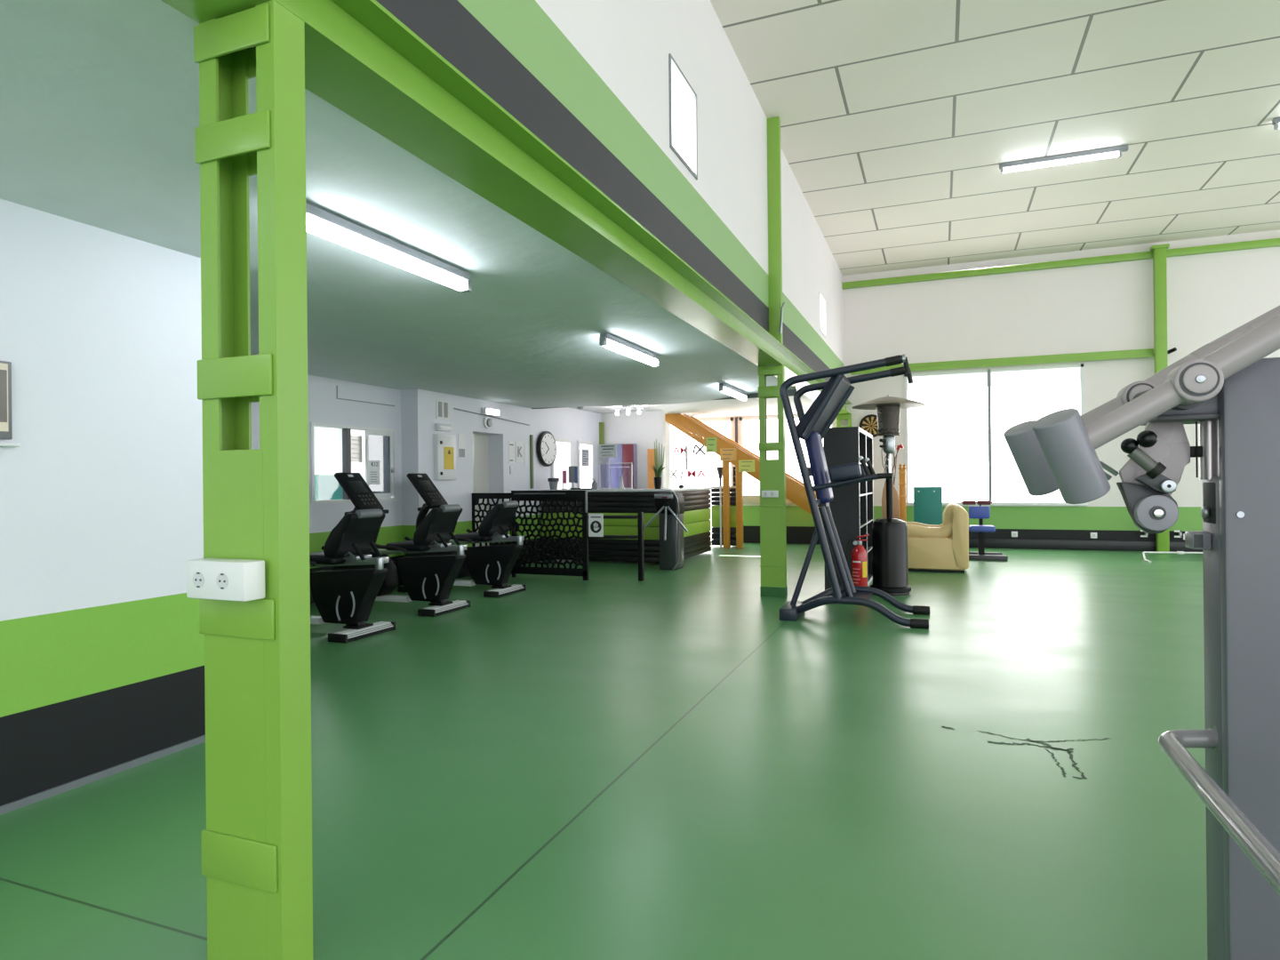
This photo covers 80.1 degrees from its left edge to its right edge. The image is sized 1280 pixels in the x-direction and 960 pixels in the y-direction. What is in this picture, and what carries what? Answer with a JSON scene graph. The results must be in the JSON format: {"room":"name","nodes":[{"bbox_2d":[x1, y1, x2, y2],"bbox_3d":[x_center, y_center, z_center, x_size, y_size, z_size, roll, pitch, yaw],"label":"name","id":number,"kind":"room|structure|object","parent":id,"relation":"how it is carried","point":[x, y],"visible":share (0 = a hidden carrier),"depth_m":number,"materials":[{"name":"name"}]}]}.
{"room":"gym","nodes":[
{"label":"gym","id":0,"kind":"room"},
{"bbox_2d":[0,199,205,806],"bbox_3d":[-3.773,0.088,-0.199,0.150,2.400,8.860,-1,0,22],"label":"wall","id":1,"kind":"structure","parent":0,"point":[102,644],"depth_m":3.25,"materials":[{"name":"paint"}]},
{"bbox_2d":[0,360,20,447],"bbox_3d":[-2.530,-0.292,2.701,0.040,0.327,0.570,-1,0,22],"label":"framed picture","id":2,"kind":"object","parent":1,"relation":"attached to","point":[5,367],"visible":1,"depth_m":2.92,"materials":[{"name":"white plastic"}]},
{"bbox_2d":[0,734,205,815],"bbox_3d":[-3.685,1.272,-0.230,0.012,0.030,8.860,-1,0,22],"label":"baseboard","id":3,"kind":"structure","parent":1,"relation":"attached to","point":[11,806],"depth_m":3.24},
{"bbox_2d":[251,374,402,603],"bbox_3d":[-3.862,0.098,7.157,0.140,2.400,4.760,-1,0,22],"label":"wall","id":4,"kind":"structure","parent":0,"point":[324,404],"depth_m":8.49,"materials":[{"name":"paint"}]},
{"bbox_2d":[310,422,397,503],"bbox_3d":[-3.245,-0.182,8.633,0.130,0.858,1.341,-1,0,22],"label":"window","id":5,"kind":"structure","parent":4,"relation":"in","point":[380,444],"depth_m":8.91,"materials":[{"name":"white plastic"}]},
{"bbox_2d":[351,435,362,462],"bbox_3d":[-3.245,-0.356,8.697,0.005,0.300,0.200,-1,0,22],"label":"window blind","id":6,"kind":"object","parent":5,"relation":"attached to","point":[356,440],"visible":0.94,"depth_m":8.71,"materials":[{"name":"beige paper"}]},
{"bbox_2d":[368,460,379,484],"bbox_3d":[-3.107,-0.087,8.890,0.007,0.280,0.200,-1,0,22],"label":"notice","id":7,"kind":"object","parent":5,"relation":"attached to","point":[373,466],"visible":0.99,"depth_m":8.89,"materials":[{"name":"white paper"}]},
{"bbox_2d":[336,385,394,406],"bbox_3d":[-3.150,-0.964,8.792,0.006,0.145,0.950,-1,0,22],"label":"trim","id":8,"kind":"structure","parent":4,"relation":"attached to","point":[337,386],"depth_m":8.66,"materials":[{"name":"grey plastic"}]},
{"bbox_2d":[313,426,365,480],"bbox_3d":[-4.481,0.057,9.132,2.460,2.500,3.700,-1,0,22],"label":"wall","id":9,"kind":"structure","parent":0,"point":[327,441],"depth_m":11.01,"materials":[{"name":"white paint"}]},
{"bbox_2d":[0,0,795,407],"bbox_3d":[-4.326,-1.181,4.069,7.400,0.240,16.400,-1,0,22],"label":"ceiling","id":10,"kind":"structure","parent":0,"point":[100,99],"depth_m":3.46,"materials":[{"name":"paint"}]},
{"bbox_2d":[305,202,471,292],"bbox_3d":[-1.206,-1.107,3.730,0.072,0.106,1.260,-1,0,22],"label":"fluorescent light","id":11,"kind":"object","parent":10,"relation":"attached to","point":[324,224],"visible":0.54,"depth_m":3.62,"materials":[{"name":"grey plastic"}]},
{"bbox_2d":[599,333,659,367],"bbox_3d":[-0.068,-1.115,6.614,0.072,0.106,1.260,-1,0,22],"label":"fluorescent light","id":12,"kind":"object","parent":10,"relation":"attached to","point":[609,341],"visible":1,"depth_m":6.46,"materials":[{"name":"grey plastic"}]},
{"bbox_2d":[719,383,747,400],"bbox_3d":[1.209,-1.123,9.797,0.072,0.106,1.260,-1,0,22],"label":"fluorescent light","id":13,"kind":"object","parent":10,"relation":"attached to","point":[725,388],"visible":1,"depth_m":9.64,"materials":[{"name":"grey plastic"}]},
{"bbox_2d":[400,388,601,584],"bbox_3d":[-1.885,0.020,11.828,0.390,2.530,5.380,-1,0,22],"label":"wall","id":14,"kind":"structure","parent":0,"point":[419,419],"depth_m":10.54,"materials":[{"name":"paint"}]},
{"bbox_2d":[434,423,451,431],"bbox_3d":[-2.498,-0.667,9.686,0.056,0.090,0.297,-1,0,22],"label":"emergency light","id":15,"kind":"object","parent":14,"relation":"attached to","point":[438,427],"visible":1,"depth_m":9.63,"materials":[{"name":"white plastic"}]},
{"bbox_2d":[435,400,451,420],"bbox_3d":[-2.505,-0.892,9.737,0.011,0.240,0.320,-1,0,22],"label":"air vent","id":16,"kind":"object","parent":14,"relation":"in","point":[444,408],"visible":1,"depth_m":9.73,"materials":[{"name":"metal"}]},
{"bbox_2d":[433,433,455,479],"bbox_3d":[-2.477,-0.290,9.706,0.076,0.575,0.382,-1,0,22],"label":"electrical panel","id":17,"kind":"object","parent":14,"relation":"attached to","point":[444,445],"visible":1,"depth_m":9.65,"materials":[{"name":"white metal"}]},
{"bbox_2d":[458,433,465,457],"bbox_3d":[-2.361,-0.453,10.095,0.005,0.320,0.150,-1,0,22],"label":"poster","id":18,"kind":"object","parent":14,"relation":"attached to","point":[461,436],"visible":1,"depth_m":10.09,"materials":[{"name":"white paper"}]},
{"bbox_2d":[459,448,464,456],"bbox_3d":[-2.358,-0.358,10.094,0.001,0.110,0.130,-1,0,22],"label":"light switch","id":19,"kind":"object","parent":14,"relation":"attached to","point":[461,451],"depth_m":10.10,"materials":[{"name":"grey plastic"}]},
{"bbox_2d":[472,432,489,546],"bbox_3d":[-2.342,0.313,10.784,0.100,1.950,0.772,-1,0,22],"label":"door","id":20,"kind":"structure","parent":14,"relation":"in","point":[480,441],"depth_m":10.96,"materials":[{"name":"silver metal"}]},
{"bbox_2d":[483,416,492,428],"bbox_3d":[-2.126,-0.804,10.641,0.050,0.170,0.170,-1,0,22],"label":"fire alarm","id":21,"kind":"object","parent":14,"relation":"attached to","point":[487,421],"visible":1,"depth_m":10.61,"materials":[{"name":"white plastic"}]},
{"bbox_2d":[481,407,499,416],"bbox_3d":[-2.090,-0.955,10.702,0.075,0.100,0.380,-1,0,22],"label":"exit light","id":22,"kind":"object","parent":14,"relation":"attached to","point":[490,412],"visible":1,"depth_m":10.63,"materials":[{"name":"white plastic"}]},
{"bbox_2d":[453,408,529,425],"bbox_3d":[-2.064,-0.890,10.836,0.016,0.106,1.951,-1,0,22],"label":"trim","id":23,"kind":"structure","parent":14,"relation":"attached to","point":[453,408],"depth_m":10.75,"materials":[{"name":"grey plastic"}]},
{"bbox_2d":[508,440,514,463],"bbox_3d":[-1.900,-0.406,11.262,0.005,0.340,0.160,-1,0,22],"label":"notice","id":24,"kind":"object","parent":14,"relation":"attached to","point":[511,444],"visible":1,"depth_m":11.26,"materials":[{"name":"white paper"}]},
{"bbox_2d":[515,441,523,462],"bbox_3d":[-1.814,-0.421,11.476,0.008,0.310,0.220,-1,0,22],"label":"notice","id":25,"kind":"object","parent":14,"relation":"attached to","point":[519,445],"visible":1,"depth_m":11.47,"materials":[{"name":"white paper"}]},
{"bbox_2d":[524,443,528,465],"bbox_3d":[-1.738,-0.387,11.672,0.004,0.340,0.120,-1,0,22],"label":"notice","id":26,"kind":"object","parent":14,"relation":"attached to","point":[526,445],"visible":1,"depth_m":11.67,"materials":[{"name":"white paper"}]},
{"bbox_2d":[529,434,533,488],"bbox_3d":[-1.677,-0.282,11.793,0.030,0.830,0.050,-1,0,22],"label":"trim","id":27,"kind":"structure","parent":14,"relation":"attached to","point":[531,436],"depth_m":11.77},
{"bbox_2d":[536,431,556,466],"bbox_3d":[-1.490,-0.499,12.197,0.085,0.570,0.570,-1,0,22],"label":"wall clock","id":28,"kind":"object","parent":14,"relation":"attached to","point":[546,447],"visible":1,"depth_m":12.11,"materials":[{"name":"white plastic"}]},
{"bbox_2d":[551,437,574,489],"bbox_3d":[-1.315,0.290,12.775,0.090,1.980,0.800,-1,0,22],"label":"door","id":29,"kind":"structure","parent":14,"relation":"in","point":[564,457],"depth_m":12.83,"materials":[{"name":"white paint"}]},
{"bbox_2d":[576,440,593,487],"bbox_3d":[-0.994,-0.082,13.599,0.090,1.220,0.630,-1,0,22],"label":"door","id":30,"kind":"structure","parent":14,"relation":"in","point":[585,474],"depth_m":13.62,"materials":[{"name":"white paint"}]},
{"bbox_2d":[581,448,589,466],"bbox_3d":[-0.975,-0.397,13.574,0.005,0.310,0.300,-1,0,22],"label":"notice","id":31,"kind":"object","parent":30,"relation":"attached to","point":[585,452],"visible":1,"depth_m":13.57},
{"bbox_2d":[599,422,604,444],"bbox_3d":[-0.714,-0.774,14.191,0.070,0.600,0.080,-1,0,22],"label":"trim","id":32,"kind":"structure","parent":14,"relation":"attached to","point":[601,424],"depth_m":14.16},
{"bbox_2d":[531,389,796,408],"bbox_3d":[0.218,-1.190,11.087,4.090,0.135,0.008,-1,0,22],"label":"trim","id":33,"kind":"structure","parent":14,"relation":"attached to","point":[790,392],"depth_m":10.55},
{"bbox_2d":[0,543,1207,959],"bbox_3d":[1.608,1.299,4.314,18.200,0.121,21.200,-1,0,22],"label":"floor","id":34,"kind":"structure","parent":0,"point":[612,764],"depth_m":3.10,"materials":[{"name":"rubber"}]},
{"bbox_2d":[193,0,313,959],"bbox_3d":[-1.012,0.030,2.001,0.269,2.465,0.120,-1,0,22],"label":"steel column","id":35,"kind":"structure","parent":34,"relation":"on","point":[257,866],"depth_m":1.95,"materials":[{"name":"metal"}]},
{"bbox_2d":[186,558,265,601],"bbox_3d":[-1.041,0.249,1.912,0.200,0.096,0.065,-1,0,22],"label":"double socket","id":36,"kind":"object","parent":35,"relation":"attached to","point":[214,579],"visible":1,"depth_m":1.88,"materials":[{"name":"white plastic"}]},
{"bbox_2d":[192,571,204,587],"bbox_3d":[-1.103,0.250,1.905,0.040,0.040,0.005,-1,0,22],"label":"outlet","id":37,"kind":"object","parent":36,"relation":"attached to","point":[198,577],"depth_m":1.90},
{"bbox_2d":[216,573,228,589],"bbox_3d":[-1.026,0.249,1.875,0.040,0.040,0.005,-1,0,22],"label":"outlet","id":38,"kind":"object","parent":36,"relation":"attached to","point":[221,579],"depth_m":1.87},
{"bbox_2d":[314,474,343,500],"bbox_3d":[-3.677,0.619,9.042,0.090,1.360,0.440,-1,0,22],"label":"wall","id":39,"kind":"structure","parent":34,"relation":"on","point":[326,486],"depth_m":8.97,"materials":[{"name":"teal paint"}]},
{"bbox_2d":[309,508,395,643],"bbox_3d":[-2.780,0.604,6.478,1.618,1.366,0.634,-1,0,22],"label":"exercise bike","id":40,"kind":"object","parent":34,"relation":"on","point":[348,597],"visible":0.62,"depth_m":6.24,"materials":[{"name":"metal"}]},
{"bbox_2d":[332,472,470,616],"bbox_3d":[-2.395,0.601,7.617,1.618,1.366,0.634,-1,0,22],"label":"exercise bike","id":41,"kind":"object","parent":34,"relation":"on","point":[431,579],"visible":0.79,"depth_m":7.43,"materials":[{"name":"black plastic"}]},
{"bbox_2d":[397,472,525,597],"bbox_3d":[-2.011,0.599,8.755,1.618,1.366,0.634,-1,0,22],"label":"exercise bike","id":42,"kind":"object","parent":34,"relation":"on","point":[493,565],"visible":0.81,"depth_m":8.55,"materials":[{"name":"black plastic"}]},
{"bbox_2d":[472,492,511,574],"bbox_3d":[-1.977,0.709,10.188,0.610,1.070,0.030,-1,0,22],"label":"screen","id":43,"kind":"object","parent":34,"relation":"on","point":[476,497],"visible":0.2,"depth_m":10.23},
{"bbox_2d":[511,490,588,580],"bbox_3d":[-1.175,0.705,9.830,1.105,1.140,0.057,-1,0,22],"label":"screen","id":44,"kind":"object","parent":34,"relation":"on","point":[516,495],"visible":0.95,"depth_m":9.81,"materials":[{"name":"black metal"}]},
{"bbox_2d":[587,512,644,581],"bbox_3d":[-0.306,0.836,9.582,0.706,0.860,0.100,-1,0,8],"label":"rail","id":45,"kind":"object","parent":34,"relation":"on","point":[640,515],"visible":1,"depth_m":9.53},
{"bbox_2d":[588,513,603,536],"bbox_3d":[-0.553,0.568,9.563,0.200,0.290,0.008,-1,0,22],"label":"stop sign","id":46,"kind":"object","parent":45,"relation":"hanging from","point":[596,521],"visible":1,"depth_m":9.56,"materials":[{"name":"white paper"}]},
{"bbox_2d":[606,443,637,488],"bbox_3d":[-0.336,0.307,13.982,0.545,1.930,0.195,-1,0,22],"label":"display cabinet","id":47,"kind":"object","parent":34,"relation":"on","point":[627,453],"visible":0.3,"depth_m":13.89,"materials":[{"name":"purple glass"}]},
{"bbox_2d":[540,487,711,562],"bbox_3d":[-0.159,0.691,12.589,2.190,1.095,2.140,-1,0,22],"label":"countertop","id":48,"kind":"structure","parent":34,"relation":"on","point":[697,515],"depth_m":11.62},
{"bbox_2d":[547,478,559,489],"bbox_3d":[-1.375,0.061,12.099,0.180,0.185,0.180,-1,0,22],"label":"planter","id":49,"kind":"object","parent":48,"relation":"on","point":[553,482],"visible":1,"depth_m":12.04,"materials":[{"name":"grey plastic"}]},
{"bbox_2d":[561,470,567,489],"bbox_3d":[-1.204,0.002,12.096,0.080,0.300,0.080,-1,0,22],"label":"card holder","id":50,"kind":"object","parent":48,"relation":"on","point":[564,472],"visible":1,"depth_m":12.09,"materials":[{"name":"red plastic"}]},
{"bbox_2d":[568,465,577,489],"bbox_3d":[-1.062,-0.034,12.104,0.139,0.370,0.139,-1,0,-7],"label":"monitor","id":51,"kind":"object","parent":48,"relation":"on","point":[573,469],"visible":0.89,"depth_m":12.08,"materials":[{"name":"grey plastic"}]},
{"bbox_2d":[591,475,597,489],"bbox_3d":[-0.707,0.041,11.782,0.095,0.212,0.090,-1,0,22],"label":"spray bottle","id":52,"kind":"object","parent":48,"relation":"on","point":[594,484],"visible":1,"depth_m":11.75,"materials":[{"name":"grey plastic"}]},
{"bbox_2d":[599,443,616,489],"bbox_3d":[-0.496,-0.205,11.809,0.274,0.700,0.158,-1,0,-4],"label":"sign stand","id":53,"kind":"object","parent":48,"relation":"on","point":[605,451],"visible":1,"depth_m":11.80,"materials":[{"name":"white metal"}]},
{"bbox_2d":[599,462,632,488],"bbox_3d":[-0.381,-0.066,11.979,0.560,0.420,0.066,-1,0,22],"label":"guard","id":54,"kind":"object","parent":48,"relation":"on","point":[629,462],"visible":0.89,"depth_m":11.95,"materials":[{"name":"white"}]},
{"bbox_2d":[618,475,624,489],"bbox_3d":[-0.279,0.036,11.634,0.100,0.212,0.098,-1,0,22],"label":"bottle","id":55,"kind":"object","parent":48,"relation":"on","point":[621,485],"visible":1,"depth_m":11.61,"materials":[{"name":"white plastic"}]},
{"bbox_2d":[650,439,664,488],"bbox_3d":[0.274,-0.243,11.558,0.239,0.760,0.207,-1,0,22],"label":"potted plant","id":56,"kind":"object","parent":48,"relation":"on","point":[658,469],"visible":0.97,"depth_m":11.52,"materials":[{"name":"green plant"}]},
{"bbox_2d":[643,490,687,569],"bbox_3d":[0.433,0.707,10.723,0.670,1.108,0.576,-1,0,22],"label":"turnstile","id":57,"kind":"object","parent":34,"relation":"on","point":[670,506],"visible":1,"depth_m":10.65,"materials":[{"name":"metal"}]},
{"bbox_2d":[709,486,735,547],"bbox_3d":[1.628,0.685,14.297,0.560,1.135,0.350,-1,0,22],"label":"shelf","id":58,"kind":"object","parent":34,"relation":"on","point":[716,492],"depth_m":14.20,"materials":[{"name":"white plastic"}]},
{"bbox_2d":[716,466,722,486],"bbox_3d":[1.515,-0.062,14.345,0.150,0.360,0.148,-1,0,22],"label":"vase","id":59,"kind":"object","parent":58,"relation":"on","point":[719,468],"visible":0.83,"depth_m":14.31,"materials":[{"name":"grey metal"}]},
{"bbox_2d":[732,466,735,486],"bbox_3d":[1.804,-0.067,14.261,0.130,0.364,0.024,-1,0,22],"label":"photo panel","id":60,"kind":"object","parent":58,"relation":"on","point":[733,468],"visible":0.4,"depth_m":14.27,"materials":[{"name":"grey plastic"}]},
{"bbox_2d":[664,413,822,548],"bbox_3d":[2.401,-0.013,14.098,4.201,2.515,0.830,-1,0,22],"label":"staircase","id":61,"kind":"structure","parent":34,"relation":"on","point":[796,492],"depth_m":13.97,"materials":[{"name":"brown wood"}]},
{"bbox_2d":[705,437,716,452],"bbox_3d":[1.321,-0.648,14.073,0.200,0.278,0.005,-1,0,22],"label":"notice","id":62,"kind":"object","parent":61,"relation":"attached to","point":[711,442],"visible":1,"depth_m":14.07,"materials":[{"name":"green paper"}]},
{"bbox_2d":[720,448,736,460],"bbox_3d":[1.616,-0.469,13.957,0.310,0.228,0.005,-1,0,22],"label":"notice","id":63,"kind":"object","parent":61,"relation":"attached to","point":[725,453],"visible":1,"depth_m":13.95,"materials":[{"name":"orange paper"}]},
{"bbox_2d":[738,459,754,471],"bbox_3d":[1.939,-0.255,13.830,0.300,0.220,0.005,-1,0,22],"label":"notice","id":64,"kind":"object","parent":61,"relation":"attached to","point":[744,465],"visible":1,"depth_m":13.83,"materials":[{"name":"yellow paper"}]},
{"bbox_2d":[757,365,787,597],"bbox_3d":[1.421,0.014,8.164,0.273,2.465,0.120,-1,0,22],"label":"steel column","id":65,"kind":"structure","parent":34,"relation":"on","point":[772,472],"depth_m":8.12,"materials":[{"name":"metal"}]},
{"bbox_2d":[761,490,778,497],"bbox_3d":[1.383,0.148,8.100,0.175,0.073,0.028,-1,0,22],"label":"socket","id":66,"kind":"object","parent":65,"relation":"attached to","point":[764,493],"visible":1,"depth_m":8.09,"materials":[{"name":"white plastic"}]},
{"bbox_2d":[836,414,851,427],"bbox_3d":[3.853,-0.002,14.326,0.273,2.465,0.120,-1,0,22],"label":"steel column","id":67,"kind":"structure","parent":34,"relation":"on","point":[839,417],"depth_m":14.28,"materials":[{"name":"metal"}]},
{"bbox_2d":[823,426,873,596],"bbox_3d":[2.475,0.337,8.936,0.368,1.800,1.800,-1,0,22],"label":"bookcase","id":68,"kind":"object","parent":34,"relation":"on","point":[852,507],"visible":0.64,"depth_m":8.12,"materials":[{"name":"black plastic"}]},
{"bbox_2d":[779,353,929,629],"bbox_3d":[1.938,0.095,6.879,1.245,2.300,0.782,-1,0,22],"label":"tower","id":69,"kind":"object","parent":34,"relation":"on","point":[812,427],"visible":1,"depth_m":6.74,"materials":[{"name":"black metal"}]},
{"bbox_2d":[845,534,869,586],"bbox_3d":[2.228,0.894,7.782,0.195,0.688,0.159,-1,0,-25],"label":"fire extinguisher","id":70,"kind":"object","parent":34,"relation":"on","point":[859,555],"visible":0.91,"depth_m":7.73,"materials":[{"name":"red metal"}]},
{"bbox_2d":[874,481,902,520],"bbox_3d":[3.879,0.619,11.898,0.410,1.216,0.380,-1,0,22],"label":"wicker chair","id":71,"kind":"object","parent":34,"relation":"on","point":[895,497],"visible":0.38,"depth_m":11.97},
{"bbox_2d":[851,394,926,595],"bbox_3d":[2.718,0.151,8.302,0.770,2.165,0.770,-1,0,22],"label":"patio heater","id":72,"kind":"object","parent":34,"relation":"on","point":[890,561],"visible":0.92,"depth_m":8.18,"materials":[{"name":"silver metal"}]},
{"bbox_2d":[851,394,926,409],"bbox_3d":[2.708,-0.866,8.303,0.770,0.131,0.770,-1,0,22],"label":"hood","id":73,"kind":"object","parent":72,"relation":"attached to","point":[888,402],"depth_m":8.14,"materials":[{"name":"silver metal"}]},
{"bbox_2d":[880,444,903,485],"bbox_3d":[4.455,0.295,13.481,0.260,1.856,0.357,-1,0,-38],"label":"vase","id":74,"kind":"object","parent":34,"relation":"on","point":[900,446],"visible":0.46,"depth_m":13.47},
{"bbox_2d":[898,464,906,521],"bbox_3d":[4.246,0.479,12.301,0.279,1.490,0.326,-1,0,-30],"label":"stand","id":75,"kind":"object","parent":34,"relation":"on","point":[902,473],"visible":0.68,"depth_m":12.26,"materials":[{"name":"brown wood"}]},
{"bbox_2d":[905,503,968,573],"bbox_3d":[3.979,0.773,10.481,0.986,0.902,0.845,-1,0,22],"label":"armchair","id":76,"kind":"object","parent":34,"relation":"on","point":[944,547],"visible":0.76,"depth_m":10.06,"materials":[{"name":"beige leather"}]},
{"bbox_2d":[913,487,942,524],"bbox_3d":[4.783,0.666,12.649,0.440,1.105,0.160,-1,0,22],"label":"board","id":77,"kind":"object","parent":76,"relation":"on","point":[927,500],"visible":0.68,"depth_m":12.63,"materials":[{"name":"laminate"}]},
{"bbox_2d":[960,500,1007,560],"bbox_3d":[5.277,0.766,11.691,0.620,0.894,0.620,-1,0,22],"label":"bench","id":78,"kind":"object","parent":34,"relation":"on","point":[980,512],"visible":0.93,"depth_m":11.58,"materials":[{"name":"blue plastic"}]},
{"bbox_2d":[1003,304,1279,959],"bbox_3d":[1.345,0.354,1.400,1.132,1.768,1.390,-1,0,22],"label":"machine","id":79,"kind":"object","parent":34,"relation":"on","point":[1226,387],"visible":1,"depth_m":1.64,"materials":[{"name":"grey paint"}]},
{"bbox_2d":[1149,243,1169,551],"bbox_3d":[8.495,-1.319,12.410,0.240,5.000,0.150,-1,0,22],"label":"column","id":80,"kind":"structure","parent":34,"relation":"on","point":[1159,251],"depth_m":12.37,"materials":[{"name":"green metal"}]},
{"bbox_2d":[1142,551,1202,562],"bbox_3d":[8.021,1.125,11.195,1.340,0.121,0.524,-1,0,3],"label":"stand","id":81,"kind":"object","parent":34,"relation":"on","point":[1177,552],"visible":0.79,"depth_m":11.33,"materials":[{"name":"white metal"}]},
{"bbox_2d":[376,0,843,381],"bbox_3d":[-0.017,-2.638,4.757,0.100,2.421,20.850,-1,0,22],"label":"wall","id":82,"kind":"structure","parent":0,"point":[588,79],"depth_m":4.93,"materials":[{"name":"paint"}]},
{"bbox_2d":[161,0,851,414],"bbox_3d":[0.055,-1.327,4.732,0.261,0.234,20.850,-1,0,22],"label":"steel beam","id":83,"kind":"structure","parent":82,"relation":"attached to","point":[361,60],"depth_m":2.94,"materials":[{"name":"metal"}]},
{"bbox_2d":[767,116,784,344],"bbox_3d":[1.447,-2.647,8.097,0.181,2.423,0.162,-1,0,22],"label":"steel post","id":84,"kind":"object","parent":83,"relation":"on","point":[773,124],"depth_m":8.10,"materials":[{"name":"metal"}]},
{"bbox_2d":[668,53,697,180],"bbox_3d":[0.273,-2.573,5.460,0.102,0.635,0.610,-1,0,22],"label":"window","id":85,"kind":"structure","parent":82,"relation":"in","point":[683,99],"depth_m":5.46,"materials":[{"name":"glass"}]},
{"bbox_2d":[819,291,825,337],"bbox_3d":[2.803,-2.567,11.873,0.102,0.590,0.600,-1,0,22],"label":"window","id":86,"kind":"structure","parent":82,"relation":"in","point":[822,301],"depth_m":11.95,"materials":[{"name":"glass"}]},
{"bbox_2d":[600,410,665,488],"bbox_3d":[-0.262,0.007,14.159,1.520,2.530,0.150,-1,0,22],"label":"wall","id":87,"kind":"structure","parent":0,"point":[643,429],"depth_m":13.98,"materials":[{"name":"white paint"}]},
{"bbox_2d":[647,448,655,488],"bbox_3d":[0.225,0.351,13.842,0.150,1.830,0.055,-1,0,22],"label":"door","id":88,"kind":"structure","parent":87,"relation":"in","point":[651,452],"depth_m":13.82,"materials":[{"name":"orange wood"}]},
{"bbox_2d":[568,390,814,417],"bbox_3d":[-0.436,-1.307,13.929,7.390,0.120,4.800,-1,0,22],"label":"ceiling","id":89,"kind":"structure","parent":0,"point":[724,407],"depth_m":13.36,"materials":[{"name":"white paint"}]},
{"bbox_2d":[611,405,644,415],"bbox_3d":[-0.202,-1.176,12.870,0.600,0.150,0.200,-1,0,22],"label":"ceiling fan light","id":90,"kind":"object","parent":89,"relation":"attached to","point":[623,406],"visible":1,"depth_m":12.83,"materials":[{"name":"silver metal"}]},
{"bbox_2d":[664,229,1279,543],"bbox_3d":[5.381,-1.338,13.945,18.200,5.105,0.200,-1,0,22],"label":"wall","id":91,"kind":"structure","parent":0,"point":[1108,307],"depth_m":13.09,"materials":[{"name":"paint"}]},
{"bbox_2d":[666,417,734,531],"bbox_3d":[1.235,-0.002,15.514,1.410,2.480,0.170,-1,0,22],"label":"window","id":92,"kind":"structure","parent":91,"relation":"in","point":[690,465],"depth_m":15.57,"materials":[{"name":"glass"}]},
{"bbox_2d":[735,416,737,443],"bbox_3d":[1.924,-0.749,15.181,0.050,1.000,0.040,-1,0,22],"label":"trim","id":93,"kind":"structure","parent":91,"relation":"attached to","point":[736,418],"depth_m":15.16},
{"bbox_2d":[739,415,834,503],"bbox_3d":[2.855,-0.399,14.848,1.860,1.720,0.220,-1,0,22],"label":"window","id":94,"kind":"structure","parent":91,"relation":"in","point":[748,426],"depth_m":15.00,"materials":[{"name":"glass"}]},
{"bbox_2d":[859,414,878,437],"bbox_3d":[4.324,-1.010,14.229,0.430,0.430,0.049,-1,0,22],"label":"dartboard","id":95,"kind":"object","parent":91,"relation":"attached to","point":[868,423],"visible":0.78,"depth_m":14.21},
{"bbox_2d":[904,363,1087,505],"bbox_3d":[6.248,-0.757,13.540,2.940,2.415,0.220,-1,0,22],"label":"window","id":96,"kind":"structure","parent":91,"relation":"in","point":[956,443],"depth_m":13.63,"materials":[{"name":"glass"}]},
{"bbox_2d":[907,372,987,390],"bbox_3d":[5.561,-1.783,13.808,1.345,0.250,0.020,-1,0,22],"label":"blind","id":97,"kind":"object","parent":96,"relation":"attached to","point":[926,380],"depth_m":13.78,"materials":[{"name":"white"}]},
{"bbox_2d":[990,367,1079,386],"bbox_3d":[6.882,-1.797,13.287,1.395,0.250,0.020,-1,0,22],"label":"blind","id":98,"kind":"object","parent":96,"relation":"attached to","point":[1019,376],"depth_m":13.27,"materials":[{"name":"white"}]},
{"bbox_2d":[850,348,1153,375],"bbox_3d":[6.217,-2.070,13.441,4.820,0.140,0.120,-1,0,22],"label":"window rail","id":99,"kind":"object","parent":91,"relation":"attached to","point":[1148,352],"visible":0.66,"depth_m":13.21,"materials":[{"name":"green metal"}]},
{"bbox_2d":[841,238,1279,289],"bbox_3d":[8.797,-3.717,12.429,10.686,0.110,0.099,-1,0,22],"label":"roof beam","id":100,"kind":"structure","parent":91,"relation":"attached to","point":[1274,242],"depth_m":13.00,"materials":[{"name":"green metal"}]},
{"bbox_2d":[968,537,1202,551],"bbox_3d":[8.941,1.092,12.412,10.500,0.170,0.050,-1,0,22],"label":"baseboard","id":101,"kind":"structure","parent":91,"relation":"attached to","point":[973,542],"depth_m":12.97,"materials":[{"name":"black"}]},
{"bbox_2d":[1174,529,1181,537],"bbox_3d":[8.781,0.878,12.448,0.100,0.120,0.100,-1,0,22],"label":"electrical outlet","id":102,"kind":"object","parent":91,"relation":"attached to","point":[1175,531],"visible":1,"depth_m":12.40,"materials":[{"name":"white plastic"}]},
{"bbox_2d":[710,0,1279,275],"bbox_3d":[5.051,-3.952,2.942,10.686,0.100,21.200,-1,0,22],"label":"ceiling","id":103,"kind":"structure","parent":0,"point":[899,118],"depth_m":8.14,"materials":[{"name":"tile"}]},
{"bbox_2d":[999,144,1128,174],"bbox_3d":[5.053,-3.836,9.123,1.360,0.115,0.060,-1,0,22],"label":"hall light","id":104,"kind":"object","parent":103,"relation":"attached to","point":[1112,151],"visible":1,"depth_m":9.09,"materials":[{"name":"grey plastic"}]},
{"bbox_2d":[1272,117,1279,129],"bbox_3d":[7.491,-3.862,7.999,1.360,0.115,0.060,-1,0,22],"label":"hall light","id":105,"kind":"object","parent":103,"relation":"attached to","point":[1276,122],"visible":1,"depth_m":8.22,"materials":[{"name":"grey plastic"}]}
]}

